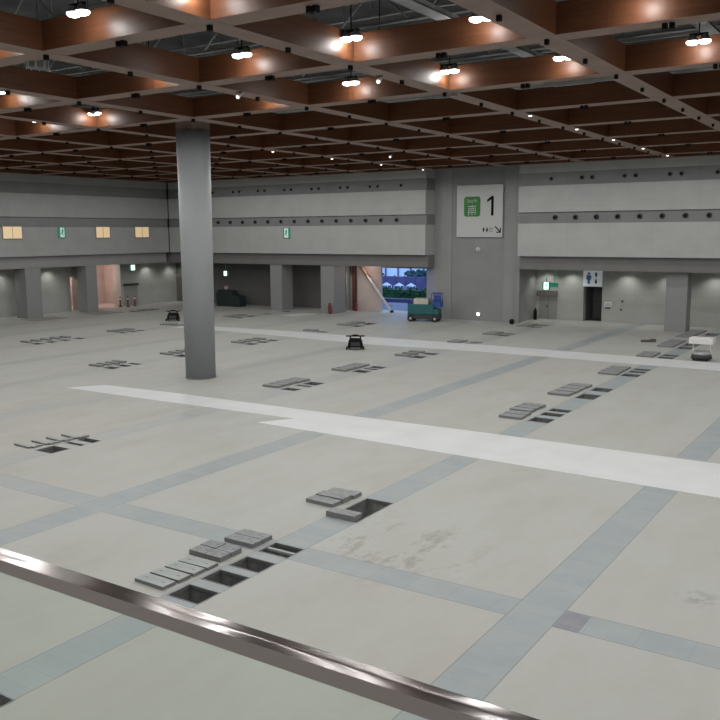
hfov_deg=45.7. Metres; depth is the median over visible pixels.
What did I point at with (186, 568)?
floor panel
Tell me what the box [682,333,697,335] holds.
floor cover
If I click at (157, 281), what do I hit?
wall
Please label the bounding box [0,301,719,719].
floor
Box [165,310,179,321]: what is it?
machine
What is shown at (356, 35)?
lamp
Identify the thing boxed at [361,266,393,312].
barrier
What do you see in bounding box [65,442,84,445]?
pit
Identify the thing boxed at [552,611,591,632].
hatch cover
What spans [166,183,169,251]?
trim
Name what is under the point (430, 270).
door frame
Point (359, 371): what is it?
pit
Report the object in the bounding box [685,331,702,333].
floor cover
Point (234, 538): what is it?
floor panel
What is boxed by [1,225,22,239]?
window
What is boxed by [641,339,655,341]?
wood offcut
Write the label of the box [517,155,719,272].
wall
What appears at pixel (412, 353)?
floor cover
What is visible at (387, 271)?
building
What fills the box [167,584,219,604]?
pit
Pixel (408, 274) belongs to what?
tree
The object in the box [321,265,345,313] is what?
wall pillar
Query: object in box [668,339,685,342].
floor cover
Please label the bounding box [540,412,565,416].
pit
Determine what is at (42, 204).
wall
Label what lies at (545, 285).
exit sign
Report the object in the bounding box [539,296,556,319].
door
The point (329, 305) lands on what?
fire extinguisher
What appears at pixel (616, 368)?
floor cover
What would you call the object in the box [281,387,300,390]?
pit
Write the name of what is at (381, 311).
trim
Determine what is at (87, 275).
wall pillar
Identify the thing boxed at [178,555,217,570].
floor panel
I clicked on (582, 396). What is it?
pit
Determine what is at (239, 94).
spotlight
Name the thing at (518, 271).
wall pillar
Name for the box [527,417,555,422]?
pit
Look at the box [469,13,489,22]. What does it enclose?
lamp
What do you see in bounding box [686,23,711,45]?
lamp
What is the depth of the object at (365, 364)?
45.42 m
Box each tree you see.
[404,269,426,276]
[406,272,423,276]
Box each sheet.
[175,326,719,370]
[282,313,312,315]
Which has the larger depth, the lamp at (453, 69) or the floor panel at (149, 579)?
the lamp at (453, 69)
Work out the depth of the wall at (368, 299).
76.90 m
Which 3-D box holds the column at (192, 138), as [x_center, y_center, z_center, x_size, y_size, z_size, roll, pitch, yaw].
[-7.861,-5.776,41.046,1.580,13.400,1.580,5,10,33]
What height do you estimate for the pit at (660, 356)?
0.646 m
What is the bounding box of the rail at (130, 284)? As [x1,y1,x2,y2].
[123,283,138,285]
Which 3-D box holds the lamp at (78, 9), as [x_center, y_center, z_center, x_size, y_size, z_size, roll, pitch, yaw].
[-6.931,-9.085,20.919,0.700,1.288,0.360,5,10,33]
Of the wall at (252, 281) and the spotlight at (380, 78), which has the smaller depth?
the spotlight at (380, 78)
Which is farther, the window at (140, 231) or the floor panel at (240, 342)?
the window at (140, 231)
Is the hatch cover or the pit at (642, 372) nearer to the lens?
the hatch cover
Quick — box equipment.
[216,286,245,306]
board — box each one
[20,316,68,320]
[81,311,123,314]
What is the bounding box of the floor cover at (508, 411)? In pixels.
[504,410,530,416]
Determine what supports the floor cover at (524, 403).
on the floor at (460, 584)
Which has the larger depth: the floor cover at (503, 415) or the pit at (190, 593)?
the floor cover at (503, 415)
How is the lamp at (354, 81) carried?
hanging from the ceiling
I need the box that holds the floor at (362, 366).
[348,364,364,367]
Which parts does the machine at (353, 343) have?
panel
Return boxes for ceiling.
[0,0,719,182]
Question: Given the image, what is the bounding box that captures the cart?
[689,336,715,360]
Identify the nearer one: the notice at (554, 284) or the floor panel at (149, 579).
the floor panel at (149, 579)
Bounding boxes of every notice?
[550,270,557,286]
[604,302,611,308]
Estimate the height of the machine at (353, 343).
0.897 m
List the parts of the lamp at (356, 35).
lamp glass, bracket arm, lamp glass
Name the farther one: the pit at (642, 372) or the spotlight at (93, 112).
the pit at (642, 372)
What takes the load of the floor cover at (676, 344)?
on the floor at (460, 584)
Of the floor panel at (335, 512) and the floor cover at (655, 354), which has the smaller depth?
the floor panel at (335, 512)
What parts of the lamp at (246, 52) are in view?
lamp glass, bracket arm, lamp glass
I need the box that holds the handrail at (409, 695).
[0,548,538,719]
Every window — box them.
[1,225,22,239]
[95,226,110,238]
[134,226,148,237]
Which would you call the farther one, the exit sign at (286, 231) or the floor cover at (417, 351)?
the exit sign at (286, 231)
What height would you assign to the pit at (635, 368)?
0.646 m
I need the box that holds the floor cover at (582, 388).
[561,385,585,390]
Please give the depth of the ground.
81.94 m
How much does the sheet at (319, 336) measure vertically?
0.012 m
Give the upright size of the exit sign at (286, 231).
0.920 m
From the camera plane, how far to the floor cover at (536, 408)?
34.09 m
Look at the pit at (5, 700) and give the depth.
13.10 m
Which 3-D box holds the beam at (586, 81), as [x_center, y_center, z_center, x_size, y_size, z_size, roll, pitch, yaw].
[7.103,-9.008,27.708,2.400,0.130,0.080,5,10,33]
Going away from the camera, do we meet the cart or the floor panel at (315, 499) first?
the floor panel at (315, 499)
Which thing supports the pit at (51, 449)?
in the floor at (460, 584)
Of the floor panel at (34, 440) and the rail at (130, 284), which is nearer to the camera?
the floor panel at (34, 440)
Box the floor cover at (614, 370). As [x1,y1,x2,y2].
[601,369,622,372]
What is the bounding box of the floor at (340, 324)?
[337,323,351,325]
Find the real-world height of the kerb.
0.370 m
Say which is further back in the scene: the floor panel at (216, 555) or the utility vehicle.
the utility vehicle
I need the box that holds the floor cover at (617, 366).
[609,365,630,369]
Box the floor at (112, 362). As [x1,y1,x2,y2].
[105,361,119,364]
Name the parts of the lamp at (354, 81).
lamp glass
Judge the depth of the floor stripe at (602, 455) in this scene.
29.70 m
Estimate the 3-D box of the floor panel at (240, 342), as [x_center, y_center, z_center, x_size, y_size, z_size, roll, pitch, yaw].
[-7.859,-1.158,55.147,0.900,0.104,0.400,5,10,32]
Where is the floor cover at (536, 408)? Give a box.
[515,404,539,410]
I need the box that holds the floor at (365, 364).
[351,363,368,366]
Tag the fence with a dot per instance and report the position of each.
(420, 282)
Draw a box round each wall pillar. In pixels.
[14,268,42,318]
[77,266,98,312]
[270,264,292,310]
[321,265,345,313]
[515,269,521,322]
[664,272,691,331]
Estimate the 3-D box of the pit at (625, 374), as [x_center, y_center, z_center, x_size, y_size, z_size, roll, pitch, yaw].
[13.306,1.068,41.974,0.920,0.646,0.880,5,10,33]
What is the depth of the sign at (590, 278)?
66.57 m
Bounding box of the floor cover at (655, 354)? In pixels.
[639,352,657,355]
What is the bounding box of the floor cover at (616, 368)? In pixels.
[605,367,626,371]
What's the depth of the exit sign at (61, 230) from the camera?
72.83 m
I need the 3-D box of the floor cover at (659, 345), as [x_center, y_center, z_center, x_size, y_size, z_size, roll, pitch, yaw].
[18.754,-0.871,52.273,0.950,0.104,0.765,5,10,33]
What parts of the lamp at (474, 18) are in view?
lamp glass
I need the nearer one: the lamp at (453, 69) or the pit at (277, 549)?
the pit at (277, 549)
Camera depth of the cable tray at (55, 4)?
40.51 m
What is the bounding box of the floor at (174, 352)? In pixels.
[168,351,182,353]
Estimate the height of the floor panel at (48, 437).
0.060 m
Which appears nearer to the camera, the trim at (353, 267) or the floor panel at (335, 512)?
the floor panel at (335, 512)
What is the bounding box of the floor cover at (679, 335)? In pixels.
[676,334,693,337]
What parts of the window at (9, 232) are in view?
pane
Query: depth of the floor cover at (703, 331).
59.79 m
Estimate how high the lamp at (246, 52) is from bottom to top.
1.288 m
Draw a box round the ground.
[382,297,409,310]
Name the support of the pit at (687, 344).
in the floor at (460, 584)
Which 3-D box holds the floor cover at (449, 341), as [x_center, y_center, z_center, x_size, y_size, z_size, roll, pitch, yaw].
[6.104,-1.170,54.732,0.900,0.104,0.552,5,10,33]
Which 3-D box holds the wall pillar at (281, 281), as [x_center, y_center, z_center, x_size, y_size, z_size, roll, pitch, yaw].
[-7.196,-6.702,78.426,1.310,4.200,1.600,5,10,33]
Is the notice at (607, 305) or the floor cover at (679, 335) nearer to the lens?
the floor cover at (679, 335)
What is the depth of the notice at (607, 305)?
66.29 m
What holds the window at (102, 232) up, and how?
in the wall at (42, 204)
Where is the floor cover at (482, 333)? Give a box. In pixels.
[482,333,496,334]
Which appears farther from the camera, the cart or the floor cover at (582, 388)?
the cart
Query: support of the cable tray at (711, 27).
on the ceiling
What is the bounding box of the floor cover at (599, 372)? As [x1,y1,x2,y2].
[598,371,620,375]
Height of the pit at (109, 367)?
0.646 m
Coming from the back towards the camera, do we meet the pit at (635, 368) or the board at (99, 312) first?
the board at (99, 312)
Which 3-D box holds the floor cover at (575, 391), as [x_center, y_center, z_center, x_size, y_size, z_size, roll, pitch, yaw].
[9.174,1.349,37.730,0.950,0.104,0.648,5,10,31]
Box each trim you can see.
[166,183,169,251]
[352,266,355,310]
[376,311,407,313]
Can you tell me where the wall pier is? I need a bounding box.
[434,165,536,322]
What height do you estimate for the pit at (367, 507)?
0.646 m
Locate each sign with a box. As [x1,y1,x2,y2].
[58,227,65,237]
[129,265,135,270]
[283,228,289,237]
[457,184,503,236]
[542,282,550,289]
[583,270,602,286]
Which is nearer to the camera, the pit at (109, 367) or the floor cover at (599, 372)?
the floor cover at (599, 372)
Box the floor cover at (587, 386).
[567,382,591,388]
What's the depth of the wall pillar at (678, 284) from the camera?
59.60 m
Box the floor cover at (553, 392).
[548,390,573,396]
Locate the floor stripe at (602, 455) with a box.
[67,385,719,479]
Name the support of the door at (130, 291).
in the wall at (157, 281)
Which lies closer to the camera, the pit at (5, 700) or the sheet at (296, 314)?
the pit at (5, 700)
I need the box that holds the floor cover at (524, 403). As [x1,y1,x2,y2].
[522,402,545,408]
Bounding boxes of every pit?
[0,693,14,707]
[35,445,68,453]
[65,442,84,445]
[78,438,100,442]
[103,366,120,368]
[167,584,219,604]
[200,569,250,587]
[229,556,276,573]
[258,542,304,558]
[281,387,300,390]
[303,382,323,385]
[329,498,393,522]
[351,370,370,372]
[368,366,386,368]
[410,356,426,357]
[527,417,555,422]
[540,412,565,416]
[548,408,572,412]
[575,394,601,399]
[589,387,613,391]
[620,373,640,376]
[629,371,646,373]
[633,368,650,370]
[658,356,675,358]
[662,354,679,356]
[676,346,694,349]
[683,343,700,346]
[705,333,719,335]
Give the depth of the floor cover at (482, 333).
58.67 m
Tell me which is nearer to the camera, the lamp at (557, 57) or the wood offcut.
the lamp at (557, 57)
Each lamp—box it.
[66,0,89,17]
[88,106,100,115]
[232,39,251,58]
[341,5,362,42]
[342,71,359,85]
[441,55,458,74]
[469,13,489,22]
[553,53,570,60]
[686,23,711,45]
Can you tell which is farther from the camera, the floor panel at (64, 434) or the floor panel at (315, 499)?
the floor panel at (64, 434)
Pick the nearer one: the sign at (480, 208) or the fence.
the sign at (480, 208)
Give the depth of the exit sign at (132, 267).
83.09 m
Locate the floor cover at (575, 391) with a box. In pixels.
[555,387,580,393]
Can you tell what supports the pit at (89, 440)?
in the floor at (460, 584)
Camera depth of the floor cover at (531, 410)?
33.57 m
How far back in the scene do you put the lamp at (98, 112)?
38.38 m
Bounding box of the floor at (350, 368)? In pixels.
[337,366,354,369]
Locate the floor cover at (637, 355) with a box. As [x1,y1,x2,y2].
[636,354,654,357]
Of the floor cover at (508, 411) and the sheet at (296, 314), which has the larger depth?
the sheet at (296, 314)
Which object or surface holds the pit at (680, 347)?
in the floor at (460, 584)
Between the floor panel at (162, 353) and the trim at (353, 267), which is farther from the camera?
the trim at (353, 267)
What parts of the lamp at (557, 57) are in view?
lamp glass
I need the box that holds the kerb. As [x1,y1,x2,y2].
[382,298,413,302]
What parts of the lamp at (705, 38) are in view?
lamp glass, bracket arm, lamp glass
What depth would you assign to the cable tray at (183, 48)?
32.60 m
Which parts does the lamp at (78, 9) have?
lamp glass, bracket arm, lamp glass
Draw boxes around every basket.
[26,60,48,70]
[431,293,442,307]
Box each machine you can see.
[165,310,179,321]
[346,334,364,349]
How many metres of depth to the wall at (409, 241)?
73.35 m
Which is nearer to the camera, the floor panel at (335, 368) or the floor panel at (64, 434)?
the floor panel at (64, 434)
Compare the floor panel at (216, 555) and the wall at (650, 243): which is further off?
the wall at (650, 243)
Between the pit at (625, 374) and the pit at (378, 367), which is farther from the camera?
the pit at (378, 367)
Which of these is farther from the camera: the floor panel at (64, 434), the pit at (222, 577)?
the floor panel at (64, 434)
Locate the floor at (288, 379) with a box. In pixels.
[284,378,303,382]
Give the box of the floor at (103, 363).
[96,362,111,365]
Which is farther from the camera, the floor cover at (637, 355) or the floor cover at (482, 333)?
the floor cover at (482, 333)
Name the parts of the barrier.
arm, arm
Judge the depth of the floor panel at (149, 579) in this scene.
17.24 m
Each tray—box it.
[36,1,284,91]
[51,0,332,77]
[310,1,483,53]
[390,0,622,81]
[689,336,715,344]
[691,21,719,34]
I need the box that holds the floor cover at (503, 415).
[499,413,525,419]
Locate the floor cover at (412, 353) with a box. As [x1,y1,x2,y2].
[402,352,418,354]
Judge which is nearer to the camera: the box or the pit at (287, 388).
the pit at (287, 388)
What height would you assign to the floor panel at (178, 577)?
0.079 m
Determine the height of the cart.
1.250 m
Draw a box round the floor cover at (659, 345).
[657,344,675,347]
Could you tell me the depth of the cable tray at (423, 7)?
24.11 m
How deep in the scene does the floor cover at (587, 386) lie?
38.92 m
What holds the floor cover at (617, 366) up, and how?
on the floor at (460, 584)
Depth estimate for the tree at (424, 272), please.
115.02 m
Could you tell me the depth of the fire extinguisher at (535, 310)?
68.51 m
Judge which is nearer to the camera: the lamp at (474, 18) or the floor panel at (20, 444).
the lamp at (474, 18)
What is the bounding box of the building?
[382,268,426,276]
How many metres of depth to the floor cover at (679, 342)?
53.62 m
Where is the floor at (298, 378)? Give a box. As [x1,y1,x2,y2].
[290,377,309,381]
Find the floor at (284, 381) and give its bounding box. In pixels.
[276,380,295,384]
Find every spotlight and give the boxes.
[87,0,95,115]
[236,38,241,98]
[376,0,382,83]
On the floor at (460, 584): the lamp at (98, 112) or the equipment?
the equipment
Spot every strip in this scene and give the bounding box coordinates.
[432,93,457,98]
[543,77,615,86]
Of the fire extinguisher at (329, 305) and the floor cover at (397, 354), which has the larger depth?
the fire extinguisher at (329, 305)
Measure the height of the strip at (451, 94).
0.130 m
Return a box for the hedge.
[382,286,426,298]
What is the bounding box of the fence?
[382,275,426,290]
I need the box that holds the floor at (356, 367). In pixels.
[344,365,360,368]
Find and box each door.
[124,285,137,305]
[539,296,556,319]
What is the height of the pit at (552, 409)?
0.646 m
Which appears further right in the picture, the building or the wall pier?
the wall pier
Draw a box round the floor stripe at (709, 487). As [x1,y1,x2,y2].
[257,419,719,497]
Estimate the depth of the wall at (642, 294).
65.23 m
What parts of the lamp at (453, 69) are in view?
lamp glass, bracket arm, lamp glass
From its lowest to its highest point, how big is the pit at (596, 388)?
0.646 m
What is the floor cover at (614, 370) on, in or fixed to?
on the floor at (460, 584)
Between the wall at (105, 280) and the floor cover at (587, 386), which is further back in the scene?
the wall at (105, 280)
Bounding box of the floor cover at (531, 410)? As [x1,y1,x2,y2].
[509,406,534,412]
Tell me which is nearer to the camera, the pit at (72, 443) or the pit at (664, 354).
the pit at (72, 443)
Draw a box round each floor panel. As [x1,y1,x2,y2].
[14,442,42,448]
[31,439,50,444]
[46,436,64,441]
[61,433,79,438]
[89,363,103,366]
[135,572,175,589]
[150,567,190,583]
[160,352,173,354]
[165,561,204,576]
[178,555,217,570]
[189,539,241,562]
[224,528,271,548]
[231,341,245,343]
[263,383,283,387]
[306,487,361,507]
[326,507,361,521]
[331,367,349,371]
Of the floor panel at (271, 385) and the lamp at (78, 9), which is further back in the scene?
the floor panel at (271, 385)
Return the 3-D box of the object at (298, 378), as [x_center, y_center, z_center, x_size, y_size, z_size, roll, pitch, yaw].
[-2.880,0.931,40.963,0.900,0.104,0.425,5,10,33]
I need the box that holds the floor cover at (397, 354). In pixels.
[394,353,411,356]
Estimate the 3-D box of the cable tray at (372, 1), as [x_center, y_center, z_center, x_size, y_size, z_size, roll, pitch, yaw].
[-0.414,-12.327,30.979,0.519,3.150,66.000,5,10,33]
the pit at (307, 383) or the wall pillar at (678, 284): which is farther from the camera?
the wall pillar at (678, 284)
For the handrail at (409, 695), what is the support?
on the trim
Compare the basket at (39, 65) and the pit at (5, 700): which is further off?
the basket at (39, 65)
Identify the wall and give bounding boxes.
[0,172,168,269]
[0,262,176,317]
[70,265,114,309]
[166,170,434,266]
[176,262,345,307]
[346,266,381,311]
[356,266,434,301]
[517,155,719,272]
[536,270,719,327]
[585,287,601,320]
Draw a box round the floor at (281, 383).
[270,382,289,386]
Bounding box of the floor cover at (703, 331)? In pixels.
[689,329,706,332]
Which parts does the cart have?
lid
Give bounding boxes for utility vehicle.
[407,293,442,321]
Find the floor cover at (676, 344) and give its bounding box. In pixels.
[660,342,678,345]
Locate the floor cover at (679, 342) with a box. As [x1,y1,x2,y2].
[665,341,682,344]
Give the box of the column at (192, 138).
[175,95,215,379]
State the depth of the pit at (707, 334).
58.85 m
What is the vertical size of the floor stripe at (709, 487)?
0.012 m
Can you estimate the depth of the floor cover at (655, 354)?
48.67 m
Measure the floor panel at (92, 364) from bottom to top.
0.104 m
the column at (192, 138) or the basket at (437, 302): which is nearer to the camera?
the column at (192, 138)
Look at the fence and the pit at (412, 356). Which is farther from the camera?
the fence
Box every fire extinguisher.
[328,303,330,313]
[533,308,536,319]
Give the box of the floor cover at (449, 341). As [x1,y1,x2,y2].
[447,340,463,342]
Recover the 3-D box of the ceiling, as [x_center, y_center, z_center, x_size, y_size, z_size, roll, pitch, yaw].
[-3.579,-12.610,36.822,84.300,4.680,72.900,5,10,33]
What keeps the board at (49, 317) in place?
on the floor at (460, 584)
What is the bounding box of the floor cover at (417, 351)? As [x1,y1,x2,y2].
[409,350,424,352]
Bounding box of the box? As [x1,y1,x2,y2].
[537,290,557,296]
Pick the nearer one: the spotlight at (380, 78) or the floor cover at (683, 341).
the spotlight at (380, 78)
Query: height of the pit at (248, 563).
0.646 m
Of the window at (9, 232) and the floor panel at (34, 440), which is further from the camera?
the window at (9, 232)
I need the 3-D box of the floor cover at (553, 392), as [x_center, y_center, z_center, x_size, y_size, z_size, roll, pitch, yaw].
[8.724,1.442,37.120,0.950,0.104,0.648,5,10,34]
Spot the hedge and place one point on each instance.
(386, 292)

